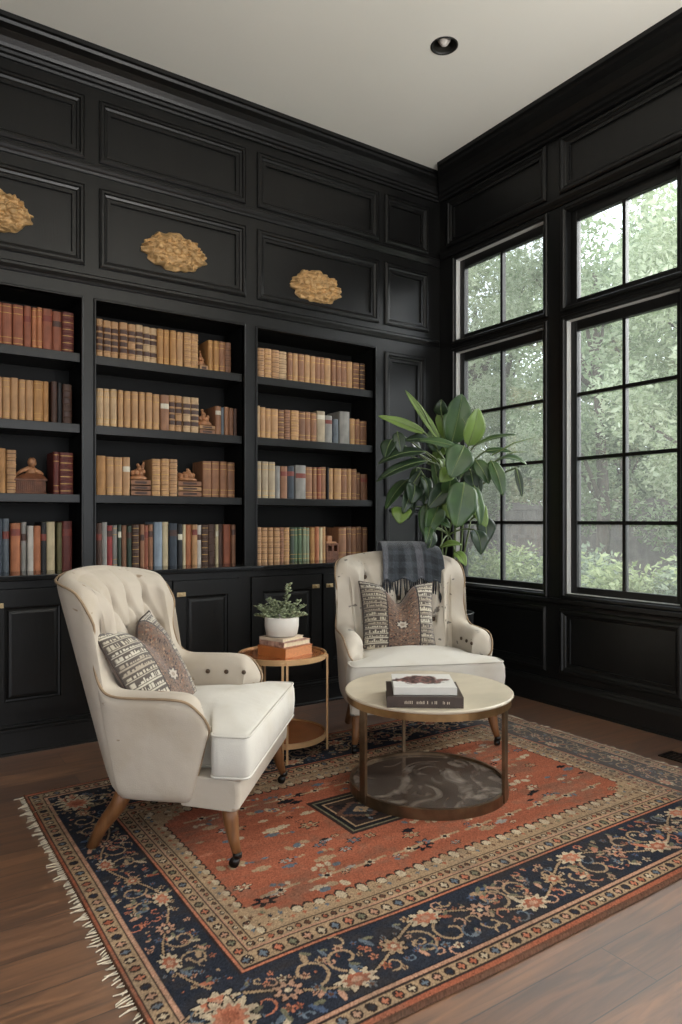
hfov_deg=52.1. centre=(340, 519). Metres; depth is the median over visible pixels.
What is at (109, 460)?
book
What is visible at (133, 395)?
book
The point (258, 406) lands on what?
book
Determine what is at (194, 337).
book
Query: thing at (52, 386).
book
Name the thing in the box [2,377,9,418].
book
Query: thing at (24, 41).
trim
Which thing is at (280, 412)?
book
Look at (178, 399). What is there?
book
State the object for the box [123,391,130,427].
book
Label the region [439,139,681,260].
trim
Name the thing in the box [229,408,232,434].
book
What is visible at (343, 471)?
book
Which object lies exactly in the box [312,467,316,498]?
book
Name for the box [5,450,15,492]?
book
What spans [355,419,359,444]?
book
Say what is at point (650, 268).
tree
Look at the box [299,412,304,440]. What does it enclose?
book
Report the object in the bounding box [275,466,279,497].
book
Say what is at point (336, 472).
book
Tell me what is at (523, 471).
tree
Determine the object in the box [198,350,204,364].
carved ornament
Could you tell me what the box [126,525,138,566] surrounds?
book
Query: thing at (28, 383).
book
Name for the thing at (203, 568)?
countertop
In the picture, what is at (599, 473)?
tree
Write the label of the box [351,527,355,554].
book
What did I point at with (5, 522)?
book
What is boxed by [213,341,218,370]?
book
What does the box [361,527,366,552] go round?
book
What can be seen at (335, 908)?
area rug
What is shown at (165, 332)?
book
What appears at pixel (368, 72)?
ceiling
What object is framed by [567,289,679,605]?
window
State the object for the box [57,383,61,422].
book
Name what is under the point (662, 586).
bush
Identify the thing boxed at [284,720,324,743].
shelf
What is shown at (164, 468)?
book
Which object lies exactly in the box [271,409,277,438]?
book
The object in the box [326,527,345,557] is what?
book
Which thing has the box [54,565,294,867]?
wingback armchair
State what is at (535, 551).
bush
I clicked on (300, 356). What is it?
book
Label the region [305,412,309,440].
book
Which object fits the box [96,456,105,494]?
book
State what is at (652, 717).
baseboard
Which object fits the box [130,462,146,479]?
carved ornament
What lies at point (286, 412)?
book
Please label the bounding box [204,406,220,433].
book
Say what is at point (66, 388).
book
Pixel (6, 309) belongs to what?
book
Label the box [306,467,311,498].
book
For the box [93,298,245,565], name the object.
bookcase
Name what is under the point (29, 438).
bookcase
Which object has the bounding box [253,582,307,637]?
potted succulent
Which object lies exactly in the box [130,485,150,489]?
flat book
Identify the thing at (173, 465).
book
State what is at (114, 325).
book
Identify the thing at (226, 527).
book
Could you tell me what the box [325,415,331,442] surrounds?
book
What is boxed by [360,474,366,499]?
book
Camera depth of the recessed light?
3.90 m
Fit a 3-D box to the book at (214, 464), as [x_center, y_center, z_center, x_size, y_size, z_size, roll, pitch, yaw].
[-0.859,-0.262,4.562,0.053,0.231,0.199,0,0,-34]
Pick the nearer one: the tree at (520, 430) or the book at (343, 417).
the book at (343, 417)
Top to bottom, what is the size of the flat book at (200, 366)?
0.035 m
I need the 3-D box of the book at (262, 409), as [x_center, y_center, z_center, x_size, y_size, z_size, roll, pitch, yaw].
[-0.570,-0.651,4.739,0.040,0.208,0.182,0,0,-34]
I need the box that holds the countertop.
[0,557,457,581]
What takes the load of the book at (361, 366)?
on the bookcase at (270, 393)
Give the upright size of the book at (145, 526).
0.249 m
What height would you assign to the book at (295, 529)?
0.229 m
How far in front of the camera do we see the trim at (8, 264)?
4.33 m
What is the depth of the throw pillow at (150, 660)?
2.61 m
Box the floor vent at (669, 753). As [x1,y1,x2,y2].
[658,751,681,762]
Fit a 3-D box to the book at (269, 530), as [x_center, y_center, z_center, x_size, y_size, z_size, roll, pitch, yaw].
[-0.518,0.167,4.770,0.039,0.230,0.180,0,0,-34]
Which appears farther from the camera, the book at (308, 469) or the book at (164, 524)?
the book at (308, 469)
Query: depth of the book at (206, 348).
4.47 m
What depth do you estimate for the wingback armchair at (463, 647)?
3.89 m
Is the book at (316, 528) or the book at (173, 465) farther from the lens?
the book at (316, 528)
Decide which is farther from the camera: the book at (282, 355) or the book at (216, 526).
the book at (282, 355)
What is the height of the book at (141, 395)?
0.226 m
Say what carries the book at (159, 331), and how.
on the bookcase at (212, 388)
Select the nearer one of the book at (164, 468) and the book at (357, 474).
the book at (164, 468)
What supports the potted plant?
on the floor
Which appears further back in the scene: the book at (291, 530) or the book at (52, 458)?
the book at (291, 530)
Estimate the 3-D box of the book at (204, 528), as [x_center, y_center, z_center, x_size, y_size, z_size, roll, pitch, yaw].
[-0.918,0.157,4.517,0.045,0.252,0.202,0,0,-34]
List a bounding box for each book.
[0,302,1,342]
[0,377,1,417]
[0,448,4,492]
[0,519,1,571]
[1,303,11,344]
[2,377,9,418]
[2,519,8,571]
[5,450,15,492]
[9,523,19,571]
[10,378,17,418]
[12,304,22,345]
[16,522,25,570]
[18,379,24,419]
[23,306,30,346]
[25,380,32,420]
[26,526,32,570]
[31,308,36,347]
[33,381,42,420]
[33,526,40,570]
[35,522,46,570]
[37,307,41,347]
[42,308,51,349]
[43,381,47,421]
[46,522,54,569]
[47,452,58,493]
[48,381,56,421]
[52,311,61,350]
[55,521,71,569]
[55,522,61,569]
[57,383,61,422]
[59,452,72,493]
[61,312,73,351]
[62,384,71,422]
[96,319,102,355]
[96,388,102,425]
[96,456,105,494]
[96,522,106,564]
[96,523,101,564]
[103,320,110,356]
[103,389,109,425]
[106,457,113,494]
[107,525,112,565]
[108,525,116,565]
[109,389,116,426]
[111,322,118,357]
[114,457,121,494]
[117,390,122,426]
[117,525,120,566]
[118,322,127,358]
[121,525,125,566]
[122,457,129,494]
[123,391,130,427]
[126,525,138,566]
[126,526,131,566]
[127,324,135,359]
[130,392,137,427]
[130,479,150,485]
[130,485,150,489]
[130,490,150,495]
[132,524,143,566]
[135,325,142,360]
[138,392,144,428]
[142,459,160,495]
[143,327,149,361]
[144,524,152,565]
[144,525,147,566]
[145,393,151,428]
[145,522,161,565]
[150,328,156,362]
[152,394,158,429]
[157,329,162,363]
[159,395,168,430]
[160,459,168,495]
[162,522,167,565]
[163,330,168,364]
[168,523,176,565]
[169,330,175,365]
[169,395,174,430]
[169,459,177,495]
[175,396,181,431]
[176,332,182,365]
[177,481,200,486]
[177,486,201,490]
[177,491,201,496]
[177,524,181,564]
[182,397,190,431]
[182,525,185,564]
[183,332,190,366]
[186,525,190,564]
[190,398,198,432]
[191,334,197,367]
[191,525,196,564]
[193,461,210,496]
[197,525,200,564]
[198,340,212,369]
[198,364,207,369]
[198,425,214,429]
[198,429,214,433]
[198,524,214,563]
[201,525,207,563]
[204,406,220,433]
[211,461,218,496]
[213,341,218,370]
[215,524,222,563]
[215,525,217,563]
[219,342,224,371]
[219,462,226,496]
[221,407,223,434]
[223,407,228,434]
[223,524,229,563]
[225,342,230,372]
[227,462,234,496]
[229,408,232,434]
[230,525,235,562]
[233,409,236,435]
[258,348,263,376]
[258,406,259,436]
[258,461,260,497]
[258,527,261,561]
[258,643,311,658]
[259,634,303,641]
[259,637,309,647]
[260,407,264,437]
[261,461,267,497]
[261,527,272,561]
[261,528,267,561]
[264,348,271,377]
[265,408,270,437]
[268,462,274,497]
[268,527,283,561]
[271,350,278,378]
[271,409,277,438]
[273,528,279,561]
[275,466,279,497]
[278,410,283,438]
[279,351,286,379]
[280,466,286,497]
[284,410,289,438]
[284,527,289,560]
[285,527,293,560]
[286,353,291,379]
[287,466,293,498]
[287,527,301,560]
[290,410,298,439]
[292,353,297,380]
[293,465,305,498]
[294,528,297,560]
[298,354,303,381]
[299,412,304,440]
[301,527,305,560]
[304,355,309,382]
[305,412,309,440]
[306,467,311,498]
[306,527,318,559]
[306,528,308,560]
[309,528,314,559]
[310,356,314,382]
[310,413,316,440]
[311,411,324,441]
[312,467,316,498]
[315,357,319,383]
[317,467,320,498]
[319,527,321,559]
[320,357,323,383]
[320,467,325,498]
[321,527,324,559]
[324,358,329,384]
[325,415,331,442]
[326,467,328,498]
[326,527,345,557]
[327,411,348,443]
[329,468,332,498]
[330,359,335,385]
[332,419,337,442]
[333,468,340,499]
[336,360,340,386]
[341,361,346,386]
[341,469,346,499]
[342,527,350,555]
[346,362,351,387]
[347,469,350,499]
[349,419,354,443]
[351,469,356,499]
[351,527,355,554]
[352,363,358,388]
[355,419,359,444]
[355,527,360,553]
[356,473,359,499]
[359,363,364,389]
[360,421,365,444]
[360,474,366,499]
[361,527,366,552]
[386,681,463,708]
[391,674,456,694]
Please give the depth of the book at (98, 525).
4.06 m
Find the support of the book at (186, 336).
on the bookcase at (212, 388)
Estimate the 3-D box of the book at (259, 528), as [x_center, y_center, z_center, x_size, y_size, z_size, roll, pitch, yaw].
[-0.593,0.166,4.718,0.043,0.234,0.177,0,0,-34]
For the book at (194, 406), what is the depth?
4.39 m
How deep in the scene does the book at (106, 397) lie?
4.10 m
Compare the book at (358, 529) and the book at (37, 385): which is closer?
the book at (37, 385)
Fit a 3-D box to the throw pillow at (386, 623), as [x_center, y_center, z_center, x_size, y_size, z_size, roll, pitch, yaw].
[0.332,0.576,3.999,0.470,0.449,0.190,0,0,-11]
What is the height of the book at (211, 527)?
0.255 m
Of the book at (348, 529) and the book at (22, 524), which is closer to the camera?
the book at (22, 524)
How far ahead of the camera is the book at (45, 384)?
3.90 m
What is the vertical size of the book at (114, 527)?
0.251 m
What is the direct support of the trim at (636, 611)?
attached to the wall at (639, 657)
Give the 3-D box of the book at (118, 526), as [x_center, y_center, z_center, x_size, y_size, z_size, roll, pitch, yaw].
[-1.360,0.155,4.206,0.021,0.254,0.176,0,0,-34]
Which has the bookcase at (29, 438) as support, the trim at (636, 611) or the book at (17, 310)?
the book at (17, 310)
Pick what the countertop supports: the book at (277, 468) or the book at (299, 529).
the book at (299, 529)
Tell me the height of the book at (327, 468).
0.227 m
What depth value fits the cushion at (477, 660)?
3.62 m
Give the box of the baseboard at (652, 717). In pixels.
[504,667,681,740]
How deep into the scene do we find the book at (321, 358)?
4.93 m
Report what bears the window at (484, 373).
in the wall at (639, 657)
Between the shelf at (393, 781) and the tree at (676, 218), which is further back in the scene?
the tree at (676, 218)
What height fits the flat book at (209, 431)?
0.031 m
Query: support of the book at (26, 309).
on the bookcase at (29, 438)
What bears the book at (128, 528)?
on the countertop
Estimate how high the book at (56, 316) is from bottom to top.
0.229 m
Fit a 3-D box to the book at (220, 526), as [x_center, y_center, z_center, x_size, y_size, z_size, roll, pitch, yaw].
[-0.824,0.155,4.574,0.030,0.256,0.180,0,0,-34]
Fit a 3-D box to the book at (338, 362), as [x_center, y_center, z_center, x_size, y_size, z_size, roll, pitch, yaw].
[-0.063,-1.048,5.087,0.041,0.196,0.192,0,0,-34]
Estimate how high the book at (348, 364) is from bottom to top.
0.199 m
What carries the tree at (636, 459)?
on the ground
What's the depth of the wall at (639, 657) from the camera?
4.48 m
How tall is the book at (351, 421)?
0.190 m
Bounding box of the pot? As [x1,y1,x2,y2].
[264,614,298,637]
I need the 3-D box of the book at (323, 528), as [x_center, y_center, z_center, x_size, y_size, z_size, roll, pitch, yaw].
[-0.172,0.165,5.020,0.027,0.234,0.196,0,0,-34]
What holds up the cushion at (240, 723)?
on the wingback armchair at (208, 748)
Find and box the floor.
[0,695,681,1023]
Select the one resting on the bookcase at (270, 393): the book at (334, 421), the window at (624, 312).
the book at (334, 421)
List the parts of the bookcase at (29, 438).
panel, panel, shelf, shelf, shelf, panel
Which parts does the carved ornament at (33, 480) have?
lid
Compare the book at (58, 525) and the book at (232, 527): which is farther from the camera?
the book at (232, 527)
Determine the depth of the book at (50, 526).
3.92 m
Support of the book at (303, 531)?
on the countertop
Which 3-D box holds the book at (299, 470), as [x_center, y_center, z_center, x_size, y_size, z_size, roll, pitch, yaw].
[-0.324,-0.263,4.898,0.082,0.232,0.182,0,0,-34]
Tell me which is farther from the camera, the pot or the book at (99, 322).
the book at (99, 322)
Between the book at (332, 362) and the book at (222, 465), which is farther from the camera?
the book at (332, 362)
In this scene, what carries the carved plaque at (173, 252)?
attached to the wall at (85, 223)
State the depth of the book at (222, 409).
4.51 m
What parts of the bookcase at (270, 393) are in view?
panel, panel, shelf, shelf, shelf, panel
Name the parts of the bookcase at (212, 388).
panel, panel, shelf, shelf, shelf, panel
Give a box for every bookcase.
[0,282,83,568]
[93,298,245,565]
[255,326,376,562]
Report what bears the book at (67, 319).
on the bookcase at (29, 438)
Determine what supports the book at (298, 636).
on the book at (302, 641)
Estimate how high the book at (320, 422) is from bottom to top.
0.220 m
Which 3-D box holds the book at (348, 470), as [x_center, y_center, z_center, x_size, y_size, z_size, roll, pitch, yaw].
[0.017,-0.259,5.130,0.036,0.224,0.172,0,0,-34]
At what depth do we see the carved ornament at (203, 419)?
4.46 m
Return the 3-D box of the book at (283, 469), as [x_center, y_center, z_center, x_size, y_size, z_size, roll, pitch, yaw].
[-0.433,-0.257,4.824,0.051,0.220,0.174,0,0,-34]
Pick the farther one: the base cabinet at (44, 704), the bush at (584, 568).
the bush at (584, 568)
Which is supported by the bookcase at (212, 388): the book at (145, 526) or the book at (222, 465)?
the book at (222, 465)
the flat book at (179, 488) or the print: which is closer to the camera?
the print
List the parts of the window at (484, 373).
glass pane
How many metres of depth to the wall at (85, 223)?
4.41 m
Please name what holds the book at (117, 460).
on the bookcase at (212, 388)
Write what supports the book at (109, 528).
on the countertop
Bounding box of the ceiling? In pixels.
[0,0,681,169]
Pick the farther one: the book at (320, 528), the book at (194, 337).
the book at (320, 528)
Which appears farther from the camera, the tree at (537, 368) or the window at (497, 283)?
the tree at (537, 368)
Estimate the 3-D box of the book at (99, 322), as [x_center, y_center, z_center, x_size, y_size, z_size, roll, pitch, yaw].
[-1.453,-1.062,4.136,0.039,0.223,0.175,0,0,-34]
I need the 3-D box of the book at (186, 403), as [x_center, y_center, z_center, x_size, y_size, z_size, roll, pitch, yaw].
[-1.015,-0.659,4.442,0.050,0.222,0.195,0,0,-34]
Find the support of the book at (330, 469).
on the bookcase at (270, 393)
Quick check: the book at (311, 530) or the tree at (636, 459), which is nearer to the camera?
the book at (311, 530)
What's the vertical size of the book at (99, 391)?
0.222 m
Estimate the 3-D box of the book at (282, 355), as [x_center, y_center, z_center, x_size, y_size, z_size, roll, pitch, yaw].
[-0.442,-1.049,4.829,0.062,0.198,0.181,0,0,-34]
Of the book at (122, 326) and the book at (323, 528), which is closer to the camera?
the book at (122, 326)
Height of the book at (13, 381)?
0.231 m
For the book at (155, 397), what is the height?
0.222 m
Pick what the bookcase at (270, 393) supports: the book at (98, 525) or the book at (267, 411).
the book at (267, 411)
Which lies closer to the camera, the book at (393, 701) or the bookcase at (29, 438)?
the book at (393, 701)
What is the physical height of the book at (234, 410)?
0.180 m
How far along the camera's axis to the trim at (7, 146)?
4.33 m
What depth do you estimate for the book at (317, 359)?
4.90 m
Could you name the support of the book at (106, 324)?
on the bookcase at (212, 388)
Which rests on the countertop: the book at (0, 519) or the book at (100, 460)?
the book at (0, 519)
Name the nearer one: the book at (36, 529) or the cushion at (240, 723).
the cushion at (240, 723)
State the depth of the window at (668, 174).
4.18 m
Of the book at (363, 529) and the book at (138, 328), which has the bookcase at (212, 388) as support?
the book at (138, 328)
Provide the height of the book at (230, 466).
0.227 m
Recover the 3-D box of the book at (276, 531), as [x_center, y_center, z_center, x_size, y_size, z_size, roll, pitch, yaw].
[-0.481,0.168,4.796,0.045,0.228,0.192,0,0,-34]
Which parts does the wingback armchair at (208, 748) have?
leg, leg, seat rail, leg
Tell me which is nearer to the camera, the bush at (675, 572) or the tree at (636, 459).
the bush at (675, 572)
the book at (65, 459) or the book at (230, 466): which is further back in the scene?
the book at (230, 466)
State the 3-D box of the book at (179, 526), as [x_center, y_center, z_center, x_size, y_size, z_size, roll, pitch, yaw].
[-1.051,0.155,4.424,0.031,0.256,0.183,0,0,-34]
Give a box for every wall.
[0,57,439,566]
[440,69,681,708]
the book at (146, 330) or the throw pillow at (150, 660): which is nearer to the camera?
the throw pillow at (150, 660)
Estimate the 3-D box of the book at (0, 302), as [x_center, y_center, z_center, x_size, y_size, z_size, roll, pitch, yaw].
[-1.897,-1.066,3.850,0.017,0.231,0.175,0,0,-34]
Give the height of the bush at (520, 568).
1.301 m
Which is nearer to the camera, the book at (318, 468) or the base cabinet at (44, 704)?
the base cabinet at (44, 704)
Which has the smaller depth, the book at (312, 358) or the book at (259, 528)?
the book at (259, 528)
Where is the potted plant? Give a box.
[376,390,534,623]
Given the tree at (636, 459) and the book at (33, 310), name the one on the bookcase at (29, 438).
the book at (33, 310)
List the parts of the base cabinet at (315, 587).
door, door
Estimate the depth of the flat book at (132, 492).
4.21 m
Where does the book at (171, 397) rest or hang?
on the bookcase at (212, 388)
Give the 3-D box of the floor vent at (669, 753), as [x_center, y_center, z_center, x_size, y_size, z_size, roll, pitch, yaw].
[1.750,1.197,3.445,0.120,0.006,0.320,0,0,-34]
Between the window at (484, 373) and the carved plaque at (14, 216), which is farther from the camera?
the window at (484, 373)
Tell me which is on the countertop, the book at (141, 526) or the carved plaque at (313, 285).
the book at (141, 526)
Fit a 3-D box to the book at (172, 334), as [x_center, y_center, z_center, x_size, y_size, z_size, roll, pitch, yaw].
[-1.086,-1.062,4.390,0.039,0.223,0.179,0,0,-34]
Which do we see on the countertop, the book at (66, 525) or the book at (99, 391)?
the book at (66, 525)
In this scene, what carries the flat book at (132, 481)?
on the flat book at (132, 487)
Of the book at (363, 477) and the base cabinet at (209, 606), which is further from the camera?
the book at (363, 477)
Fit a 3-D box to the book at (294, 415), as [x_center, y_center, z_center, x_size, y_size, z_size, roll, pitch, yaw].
[-0.366,-0.651,4.879,0.062,0.207,0.198,0,0,-34]
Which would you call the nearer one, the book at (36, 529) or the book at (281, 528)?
the book at (36, 529)
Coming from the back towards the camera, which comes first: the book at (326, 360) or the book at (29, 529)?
the book at (326, 360)
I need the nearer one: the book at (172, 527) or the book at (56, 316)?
the book at (56, 316)
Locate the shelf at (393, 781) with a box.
[353,755,501,807]
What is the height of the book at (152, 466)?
0.226 m
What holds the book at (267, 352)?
on the bookcase at (270, 393)
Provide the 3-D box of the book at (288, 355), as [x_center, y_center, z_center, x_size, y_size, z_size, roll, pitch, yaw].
[-0.399,-1.049,4.861,0.036,0.196,0.200,0,0,-34]
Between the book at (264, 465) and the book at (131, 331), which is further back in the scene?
the book at (264, 465)
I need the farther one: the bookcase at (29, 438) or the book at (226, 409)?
the book at (226, 409)
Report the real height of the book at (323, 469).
0.228 m
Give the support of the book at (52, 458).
on the bookcase at (29, 438)
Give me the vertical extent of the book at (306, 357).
0.198 m
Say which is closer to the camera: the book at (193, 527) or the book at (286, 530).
the book at (193, 527)
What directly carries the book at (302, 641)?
on the book at (290, 652)
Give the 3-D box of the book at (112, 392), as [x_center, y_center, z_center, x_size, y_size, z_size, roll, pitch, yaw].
[-1.389,-0.660,4.191,0.038,0.226,0.171,0,0,-34]
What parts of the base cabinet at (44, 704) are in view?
door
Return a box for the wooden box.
[325,536,338,559]
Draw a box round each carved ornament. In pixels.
[14,458,46,493]
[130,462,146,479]
[177,468,196,480]
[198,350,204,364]
[198,409,211,425]
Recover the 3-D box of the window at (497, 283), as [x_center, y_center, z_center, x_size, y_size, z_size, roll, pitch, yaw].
[1.147,-1.675,4.985,0.081,0.624,0.856,0,0,-34]
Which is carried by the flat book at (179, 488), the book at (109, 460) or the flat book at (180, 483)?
the flat book at (180, 483)
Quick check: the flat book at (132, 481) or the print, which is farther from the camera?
the flat book at (132, 481)
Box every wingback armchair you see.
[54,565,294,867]
[334,551,504,753]
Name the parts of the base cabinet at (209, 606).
door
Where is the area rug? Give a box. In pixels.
[14,714,681,1023]
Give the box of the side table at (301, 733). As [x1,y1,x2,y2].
[238,646,327,764]
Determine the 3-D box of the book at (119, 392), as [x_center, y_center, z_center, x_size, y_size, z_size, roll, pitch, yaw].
[-1.360,-0.659,4.221,0.032,0.224,0.190,0,0,-34]
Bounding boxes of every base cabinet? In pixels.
[0,579,88,757]
[88,571,243,742]
[244,567,343,706]
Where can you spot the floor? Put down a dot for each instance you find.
(625, 967)
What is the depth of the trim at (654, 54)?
4.28 m
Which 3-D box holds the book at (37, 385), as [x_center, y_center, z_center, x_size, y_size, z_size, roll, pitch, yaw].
[-1.736,-0.661,3.958,0.048,0.228,0.189,0,0,-34]
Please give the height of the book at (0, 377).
0.228 m
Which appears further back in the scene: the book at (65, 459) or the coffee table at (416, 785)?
the book at (65, 459)
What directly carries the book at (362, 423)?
on the bookcase at (270, 393)
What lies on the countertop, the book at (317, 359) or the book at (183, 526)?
the book at (183, 526)
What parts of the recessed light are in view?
bulb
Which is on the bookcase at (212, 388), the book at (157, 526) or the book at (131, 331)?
the book at (131, 331)
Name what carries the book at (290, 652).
on the side table at (301, 733)
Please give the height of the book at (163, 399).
0.222 m
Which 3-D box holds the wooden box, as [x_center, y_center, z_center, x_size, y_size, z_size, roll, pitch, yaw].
[-0.090,0.198,5.016,0.110,0.170,0.111,0,0,-34]
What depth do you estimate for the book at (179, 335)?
4.34 m
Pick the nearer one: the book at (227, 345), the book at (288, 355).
the book at (227, 345)
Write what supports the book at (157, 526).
on the countertop
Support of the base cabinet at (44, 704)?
on the floor
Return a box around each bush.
[498,541,542,582]
[506,541,641,587]
[506,551,542,581]
[581,547,676,594]
[644,559,676,595]
[668,567,676,585]
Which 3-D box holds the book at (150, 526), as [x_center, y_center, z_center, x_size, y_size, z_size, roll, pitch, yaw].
[-1.207,0.155,4.319,0.029,0.255,0.188,0,0,-34]
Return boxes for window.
[456,222,542,339]
[456,328,542,590]
[567,160,679,304]
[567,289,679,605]
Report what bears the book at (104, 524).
on the countertop
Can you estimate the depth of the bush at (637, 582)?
8.77 m
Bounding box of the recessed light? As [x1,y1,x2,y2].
[431,36,457,54]
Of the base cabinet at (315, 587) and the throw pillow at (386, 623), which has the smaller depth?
the throw pillow at (386, 623)
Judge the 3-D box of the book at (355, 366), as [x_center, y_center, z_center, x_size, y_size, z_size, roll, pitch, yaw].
[0.065,-1.048,5.165,0.056,0.196,0.188,0,0,-34]
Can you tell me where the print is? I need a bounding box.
[391,674,456,687]
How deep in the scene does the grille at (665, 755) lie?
3.53 m
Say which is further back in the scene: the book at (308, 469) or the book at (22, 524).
the book at (308, 469)
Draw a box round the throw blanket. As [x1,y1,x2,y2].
[377,541,444,602]
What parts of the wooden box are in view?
lid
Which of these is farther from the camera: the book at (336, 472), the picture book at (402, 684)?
the book at (336, 472)
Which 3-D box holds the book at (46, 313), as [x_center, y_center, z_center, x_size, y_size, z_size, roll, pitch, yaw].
[-1.695,-1.068,3.986,0.052,0.235,0.172,0,0,-34]
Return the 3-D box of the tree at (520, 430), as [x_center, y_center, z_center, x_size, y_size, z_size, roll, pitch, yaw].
[2.780,-1.854,14.395,3.772,6.827,4.533,0,0,27]
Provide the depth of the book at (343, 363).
5.03 m
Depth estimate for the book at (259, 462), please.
4.65 m
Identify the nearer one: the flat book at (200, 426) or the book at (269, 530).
the flat book at (200, 426)
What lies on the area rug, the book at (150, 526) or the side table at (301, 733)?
the side table at (301, 733)
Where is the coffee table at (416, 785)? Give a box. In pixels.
[345,671,513,820]
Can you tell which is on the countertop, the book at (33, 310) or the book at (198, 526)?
the book at (198, 526)
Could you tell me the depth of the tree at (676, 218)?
13.55 m
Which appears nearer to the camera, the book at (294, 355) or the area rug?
the area rug
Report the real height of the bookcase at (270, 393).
1.625 m
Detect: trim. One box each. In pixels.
[0,9,439,203]
[0,138,439,267]
[0,258,439,347]
[437,7,681,203]
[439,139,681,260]
[465,588,681,620]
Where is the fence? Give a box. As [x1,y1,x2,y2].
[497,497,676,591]
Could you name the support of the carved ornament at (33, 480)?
on the bookcase at (29, 438)
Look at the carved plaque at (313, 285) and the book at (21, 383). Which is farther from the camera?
the carved plaque at (313, 285)
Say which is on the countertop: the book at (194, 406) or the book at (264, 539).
the book at (264, 539)
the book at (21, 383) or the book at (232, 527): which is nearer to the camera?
the book at (21, 383)
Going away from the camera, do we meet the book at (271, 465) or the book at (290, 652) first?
the book at (290, 652)
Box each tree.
[497,312,542,515]
[498,279,542,502]
[506,211,676,574]
[506,291,620,501]
[515,197,676,498]
[581,315,673,499]
[587,181,676,505]
[667,218,676,456]
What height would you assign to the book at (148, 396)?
0.226 m
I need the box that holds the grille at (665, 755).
[663,752,681,760]
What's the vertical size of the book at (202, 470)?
0.228 m
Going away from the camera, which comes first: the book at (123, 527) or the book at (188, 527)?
the book at (123, 527)
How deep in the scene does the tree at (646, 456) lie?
21.41 m
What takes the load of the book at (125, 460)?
on the bookcase at (212, 388)
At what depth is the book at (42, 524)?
3.90 m
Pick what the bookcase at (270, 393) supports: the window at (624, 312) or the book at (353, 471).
the book at (353, 471)
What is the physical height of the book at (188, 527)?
0.250 m
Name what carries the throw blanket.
on the wingback armchair at (463, 647)
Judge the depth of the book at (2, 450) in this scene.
3.79 m
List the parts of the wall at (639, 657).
window casing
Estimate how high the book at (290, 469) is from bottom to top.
0.223 m
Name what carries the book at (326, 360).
on the bookcase at (270, 393)
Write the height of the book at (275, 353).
0.199 m
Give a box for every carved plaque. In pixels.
[0,189,33,232]
[140,232,206,272]
[290,269,341,303]
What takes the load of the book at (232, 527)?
on the countertop
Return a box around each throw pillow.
[98,610,196,694]
[358,581,435,650]
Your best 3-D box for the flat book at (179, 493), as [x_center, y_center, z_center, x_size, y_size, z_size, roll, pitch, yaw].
[-0.991,-0.164,4.447,0.153,0.035,0.151,0,0,-34]
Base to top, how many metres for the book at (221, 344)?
0.200 m
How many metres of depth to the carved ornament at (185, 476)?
4.38 m
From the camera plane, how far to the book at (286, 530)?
4.76 m
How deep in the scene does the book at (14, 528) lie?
3.81 m
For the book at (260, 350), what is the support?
on the bookcase at (270, 393)
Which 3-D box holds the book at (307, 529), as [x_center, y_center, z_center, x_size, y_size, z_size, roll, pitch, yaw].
[-0.280,0.169,4.938,0.031,0.228,0.179,0,0,-34]
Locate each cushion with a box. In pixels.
[193,682,294,777]
[346,645,504,684]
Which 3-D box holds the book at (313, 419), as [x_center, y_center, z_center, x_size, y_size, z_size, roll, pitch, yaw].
[-0.233,-0.649,4.960,0.044,0.204,0.172,0,0,-34]
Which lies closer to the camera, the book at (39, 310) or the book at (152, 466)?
the book at (39, 310)

